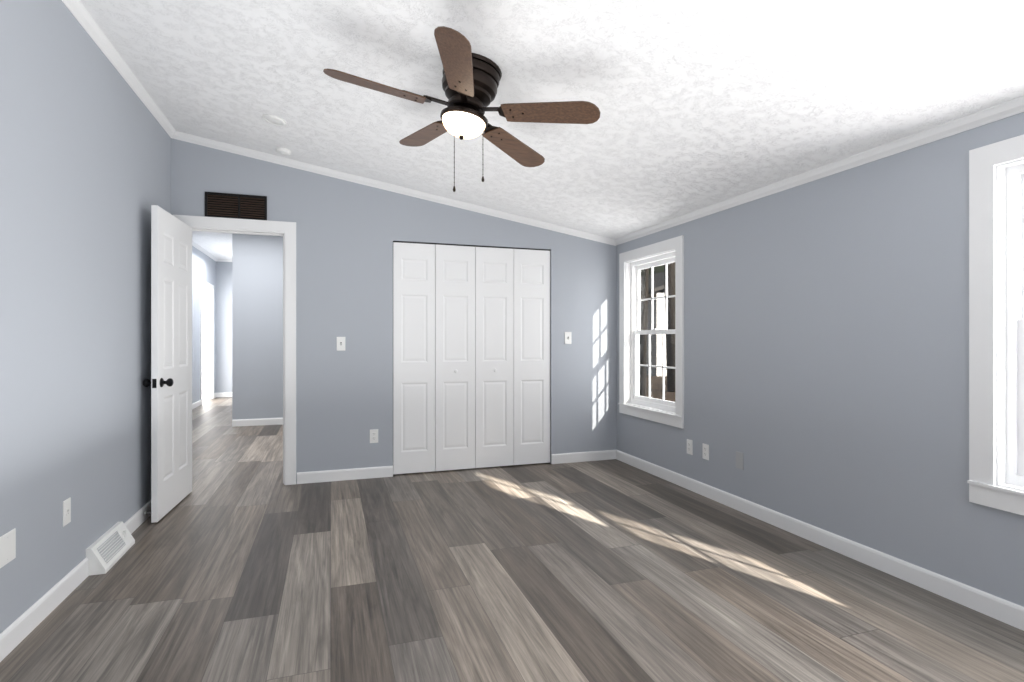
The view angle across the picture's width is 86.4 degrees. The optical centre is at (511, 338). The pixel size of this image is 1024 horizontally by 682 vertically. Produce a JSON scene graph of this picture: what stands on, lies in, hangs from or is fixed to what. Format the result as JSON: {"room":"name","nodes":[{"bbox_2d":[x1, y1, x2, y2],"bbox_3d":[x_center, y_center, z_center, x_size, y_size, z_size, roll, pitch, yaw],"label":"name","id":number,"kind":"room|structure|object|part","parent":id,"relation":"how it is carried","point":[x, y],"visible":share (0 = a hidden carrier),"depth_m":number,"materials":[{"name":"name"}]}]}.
{"room":"empty bedroom","nodes":[
{"label":"empty bedroom","id":0,"kind":"room"},
{"bbox_2d":[0,0,170,633],"bbox_3d":[-1.856,-0.245,1.627,0.140,2.890,5.440,0,0,-18],"label":"wall","id":1,"kind":"structure","parent":0,"point":[85,161],"depth_m":2.58,"materials":[{"name":"grey paint"}]},
{"bbox_2d":[0,528,15,567],"bbox_3d":[-1.929,0.800,2.083,0.007,0.117,0.115,0,0,-18],"label":"electrical outlet","id":2,"kind":"object","parent":1,"relation":"attached to","point":[7,547],"visible":1,"depth_m":2.08,"materials":[{"name":"white plastic"}]},
{"bbox_2d":[63,497,70,526],"bbox_3d":[-2.086,0.810,2.555,0.009,0.117,0.072,0,0,-18],"label":"electrical outlet","id":3,"kind":"object","parent":1,"relation":"attached to","point":[66,511],"visible":1,"depth_m":2.55,"materials":[{"name":"white plastic"}]},
{"bbox_2d":[0,500,150,661],"bbox_3d":[-1.805,1.153,1.718,0.013,0.093,5.300,0,0,-18],"label":"baseboard","id":4,"kind":"structure","parent":1,"relation":"attached to","point":[23,626],"depth_m":2.37,"materials":[{"name":"white wood"}]},
{"bbox_2d":[62,0,177,139],"bbox_3d":[-1.791,-1.591,1.723,0.058,0.062,5.300,0,0,-18],"label":"crown molding","id":5,"kind":"structure","parent":1,"relation":"attached to","point":[93,30],"depth_m":3.09,"materials":[{"name":"white wood"}]},
{"bbox_2d":[192,231,231,258],"bbox_3d":[-2.575,-1.675,8.481,5.247,0.050,7.760,0,0,-18],"label":"ceiling","id":6,"kind":"structure","parent":0,"point":[218,245],"depth_m":9.32,"materials":[{"name":"white paint"}]},
{"bbox_2d":[192,234,282,419],"bbox_3d":[-2.460,-0.225,8.134,5.247,2.850,8.490,0,0,-18],"label":"wall","id":7,"kind":"structure","parent":0,"point":[247,282],"depth_m":7.62,"materials":[{"name":"grey paint"}]},
{"bbox_2d":[192,400,200,408],"bbox_3d":[-4.684,1.153,6.973,0.013,0.093,6.210,0,0,-18],"label":"baseboard","id":8,"kind":"structure","parent":7,"relation":"attached to","point":[198,403],"depth_m":9.57,"materials":[{"name":"white wood"}]},
{"bbox_2d":[202,288,203,399],"bbox_3d":[-5.999,0.050,10.414,0.010,2.300,1.290,0,0,-18],"label":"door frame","id":9,"kind":"structure","parent":7,"relation":"in","point":[202,343],"depth_m":10.75,"materials":[{"name":"white wood"}]},
{"bbox_2d":[192,241,217,261],"bbox_3d":[-4.887,-1.631,7.643,0.050,0.062,7.610,0,0,-18],"label":"crown molding","id":10,"kind":"structure","parent":7,"relation":"attached to","point":[203,250],"depth_m":10.10,"materials":[{"name":"white wood"}]},
{"bbox_2d":[200,280,213,404],"bbox_3d":[-5.911,0.060,10.443,0.156,2.280,1.150,0,0,-18],"label":"hall doorway","id":11,"kind":"structure","parent":7,"relation":"in","point":[208,343],"depth_m":10.89,"materials":[{"name":"white wood"}]},
{"bbox_2d":[215,392,231,397],"bbox_3d":[-5.650,1.153,11.392,0.970,0.093,0.013,0,0,-18],"label":"baseboard","id":12,"kind":"structure","parent":7,"relation":"attached to","point":[223,394],"depth_m":11.28,"materials":[{"name":"white wood"}]},
{"bbox_2d":[218,259,231,261],"bbox_3d":[-5.616,-1.631,11.384,0.910,0.062,0.050,0,0,-18],"label":"crown molding","id":13,"kind":"structure","parent":7,"relation":"attached to","point":[219,260],"depth_m":11.27,"materials":[{"name":"white wood"}]},
{"bbox_2d":[232,418,282,426],"bbox_3d":[-1.936,1.153,8.097,3.997,0.093,0.013,0,0,-18],"label":"baseboard","id":14,"kind":"structure","parent":7,"relation":"attached to","point":[257,422],"depth_m":7.56,"materials":[{"name":"white wood"}]},
{"bbox_2d":[171,138,616,483],"bbox_3d":[-0.822,-0.250,4.912,4.174,2.900,0.140,0,0,-18],"label":"wall","id":15,"kind":"structure","parent":0,"point":[348,233],"depth_m":4.69,"materials":[{"name":"grey paint"}]},
{"bbox_2d":[173,215,295,484],"bbox_3d":[-2.232,0.118,4.442,0.890,2.164,0.172,0,0,-18],"label":"door frame","id":16,"kind":"structure","parent":15,"relation":"in","point":[286,231],"depth_m":4.48,"materials":[{"name":"white wood"}]},
{"bbox_2d":[143,205,191,522],"bbox_3d":[-2.433,0.161,3.891,0.173,2.055,0.762,0,0,-18],"label":"bedroom door","id":17,"kind":"structure","parent":16,"relation":"attached to","point":[170,382],"depth_m":3.78,"materials":[{"name":"white wood"}]},
{"bbox_2d":[205,192,266,219],"bbox_3d":[-2.210,-1.060,4.370,0.449,0.204,0.013,0,0,-18],"label":"air vent","id":18,"kind":"object","parent":15,"relation":"in","point":[236,206],"visible":1,"depth_m":4.37,"materials":[{"name":"black metal"}]},
{"bbox_2d":[337,337,344,350],"bbox_3d":[-1.449,0.040,4.619,0.072,0.117,0.020,0,0,-18],"label":"light switch","id":19,"kind":"object","parent":15,"relation":"attached to","point":[340,343],"visible":1,"depth_m":4.62,"materials":[{"name":"white plastic"}]},
{"bbox_2d":[297,466,392,483],"bbox_3d":[-1.409,1.153,4.635,0.781,0.093,0.013,0,0,-18],"label":"baseboard","id":20,"kind":"structure","parent":15,"relation":"attached to","point":[383,471],"depth_m":4.62,"materials":[{"name":"white wood"}]},
{"bbox_2d":[370,429,377,442],"bbox_3d":[-1.193,0.840,4.710,0.072,0.117,0.008,0,0,-18],"label":"electrical outlet","id":21,"kind":"object","parent":15,"relation":"attached to","point":[373,435],"visible":1,"depth_m":4.71,"materials":[{"name":"white plastic"}]},
{"bbox_2d":[178,132,613,244],"bbox_3d":[-0.797,-1.276,4.820,3.780,0.691,0.050,0,0,-18],"label":"crown molding","id":22,"kind":"structure","parent":15,"relation":"attached to","point":[185,137],"depth_m":4.71,"materials":[{"name":"white wood"}]},
{"bbox_2d":[393,241,549,473],"bbox_3d":[-0.336,0.164,5.016,1.488,2.049,0.061,0,0,-18],"label":"bifold closet door","id":23,"kind":"structure","parent":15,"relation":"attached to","point":[471,356],"depth_m":5.00,"materials":[{"name":"white wood"}]},
{"bbox_2d":[565,332,571,343],"bbox_3d":[0.547,-0.010,5.282,0.072,0.117,0.020,0,0,-18],"label":"light switch","id":24,"kind":"object","parent":15,"relation":"attached to","point":[568,337],"visible":1,"depth_m":5.29,"materials":[{"name":"white plastic"}]},
{"bbox_2d":[551,450,615,463],"bbox_3d":[0.703,1.153,5.338,0.681,0.093,0.013,0,0,-18],"label":"baseboard","id":25,"kind":"structure","parent":15,"relation":"attached to","point":[605,454],"depth_m":5.33,"materials":[{"name":"white wood"}]},
{"bbox_2d":[0,397,1023,681],"bbox_3d":[-1.781,1.230,5.841,5.407,0.060,13.390,0,0,-18],"label":"floor","id":26,"kind":"structure","parent":0,"point":[240,563],"depth_m":2.56,"materials":[{"name":"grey wood"}]},
{"bbox_2d":[86,521,134,575],"bbox_3d":[-2.188,1.133,2.982,0.085,0.135,0.440,0,0,-18],"label":"floor vent","id":27,"kind":"object","parent":26,"relation":"in","point":[106,551],"visible":0.98,"depth_m":2.91,"materials":[{"name":"white metal"}]},
{"bbox_2d":[79,0,1023,238],"bbox_3d":[0.036,-1.320,2.331,3.934,0.686,5.340,0,0,-18],"label":"ceiling","id":28,"kind":"structure","parent":0,"point":[700,104],"depth_m":2.67,"materials":[{"name":"white paint"}]},
{"bbox_2d":[262,114,285,125],"bbox_3d":[-1.601,-1.472,3.672,0.149,0.035,0.150,0,0,-18],"label":"smoke detector","id":29,"kind":"object","parent":28,"relation":"attached to","point":[274,120],"visible":0.98,"depth_m":3.65,"materials":[{"name":"white plastic"}]},
{"bbox_2d":[276,147,290,155],"bbox_3d":[-1.785,-1.462,4.254,0.111,0.045,0.110,0,0,-18],"label":"smoke detector","id":30,"kind":"object","parent":28,"relation":"attached to","point":[283,151],"visible":1,"depth_m":4.22,"materials":[{"name":"white plastic"}]},
{"bbox_2d":[323,26,599,191],"bbox_3d":[-0.278,-1.016,2.628,1.196,0.649,1.263,0,0,-18],"label":"ceiling fan","id":31,"kind":"object","parent":28,"relation":"hanging from","point":[470,82],"depth_m":2.55,"materials":[{"name":"brown wood"}]},
{"bbox_3d":[-0.208,-0.897,2.597,0.158,0.412,0.024,0,0,-24],"label":"fan pull chain","id":32,"kind":"part","parent":31,"relation":"part of","materials":[{"name":"black metal"}]},
{"bbox_2d":[617,112,1023,606],"bbox_3d":[1.972,0.070,2.901,0.140,2.260,5.440,0,0,-18],"label":"wall","id":33,"kind":"structure","parent":0,"point":[826,353],"depth_m":3.01,"materials":[{"name":"grey paint"}]},
{"bbox_2d":[618,235,683,428],"bbox_3d":[1.287,-0.058,4.913,0.170,1.565,1.016,0,0,-18],"label":"window","id":34,"kind":"structure","parent":33,"relation":"in","point":[651,332],"depth_m":4.96,"materials":[{"name":"white wood"}]},
{"bbox_2d":[687,439,692,454],"bbox_3d":[1.415,0.860,4.343,0.008,0.117,0.072,0,0,-18],"label":"electrical outlet","id":35,"kind":"object","parent":33,"relation":"attached to","point":[690,447],"visible":1,"depth_m":4.33,"materials":[{"name":"white plastic"}]},
{"bbox_2d":[702,443,708,459],"bbox_3d":[1.476,0.860,4.157,0.008,0.117,0.072,0,0,-18],"label":"electrical outlet","id":36,"kind":"object","parent":33,"relation":"attached to","point":[705,451],"visible":1,"depth_m":4.16,"materials":[{"name":"white plastic"}]},
{"bbox_2d":[614,95,1023,245],"bbox_3d":[1.861,-0.965,2.938,0.052,0.069,5.300,0,0,-18],"label":"crown molding","id":37,"kind":"structure","parent":33,"relation":"attached to","point":[1015,106],"depth_m":2.91,"materials":[{"name":"white wood"}]},
{"bbox_2d":[616,450,1023,630],"bbox_3d":[1.877,1.153,2.943,0.013,0.093,5.300,0,0,-18],"label":"baseboard","id":38,"kind":"structure","parent":33,"relation":"attached to","point":[1010,613],"depth_m":2.93,"materials":[{"name":"white wood"}]},
{"bbox_2d":[967,134,1023,515],"bbox_3d":[2.351,-0.058,1.715,0.170,1.565,1.551,0,0,-18],"label":"window","id":39,"kind":"structure","parent":33,"relation":"in","point":[996,325],"depth_m":2.35,"materials":[{"name":"white wood"}]}
]}

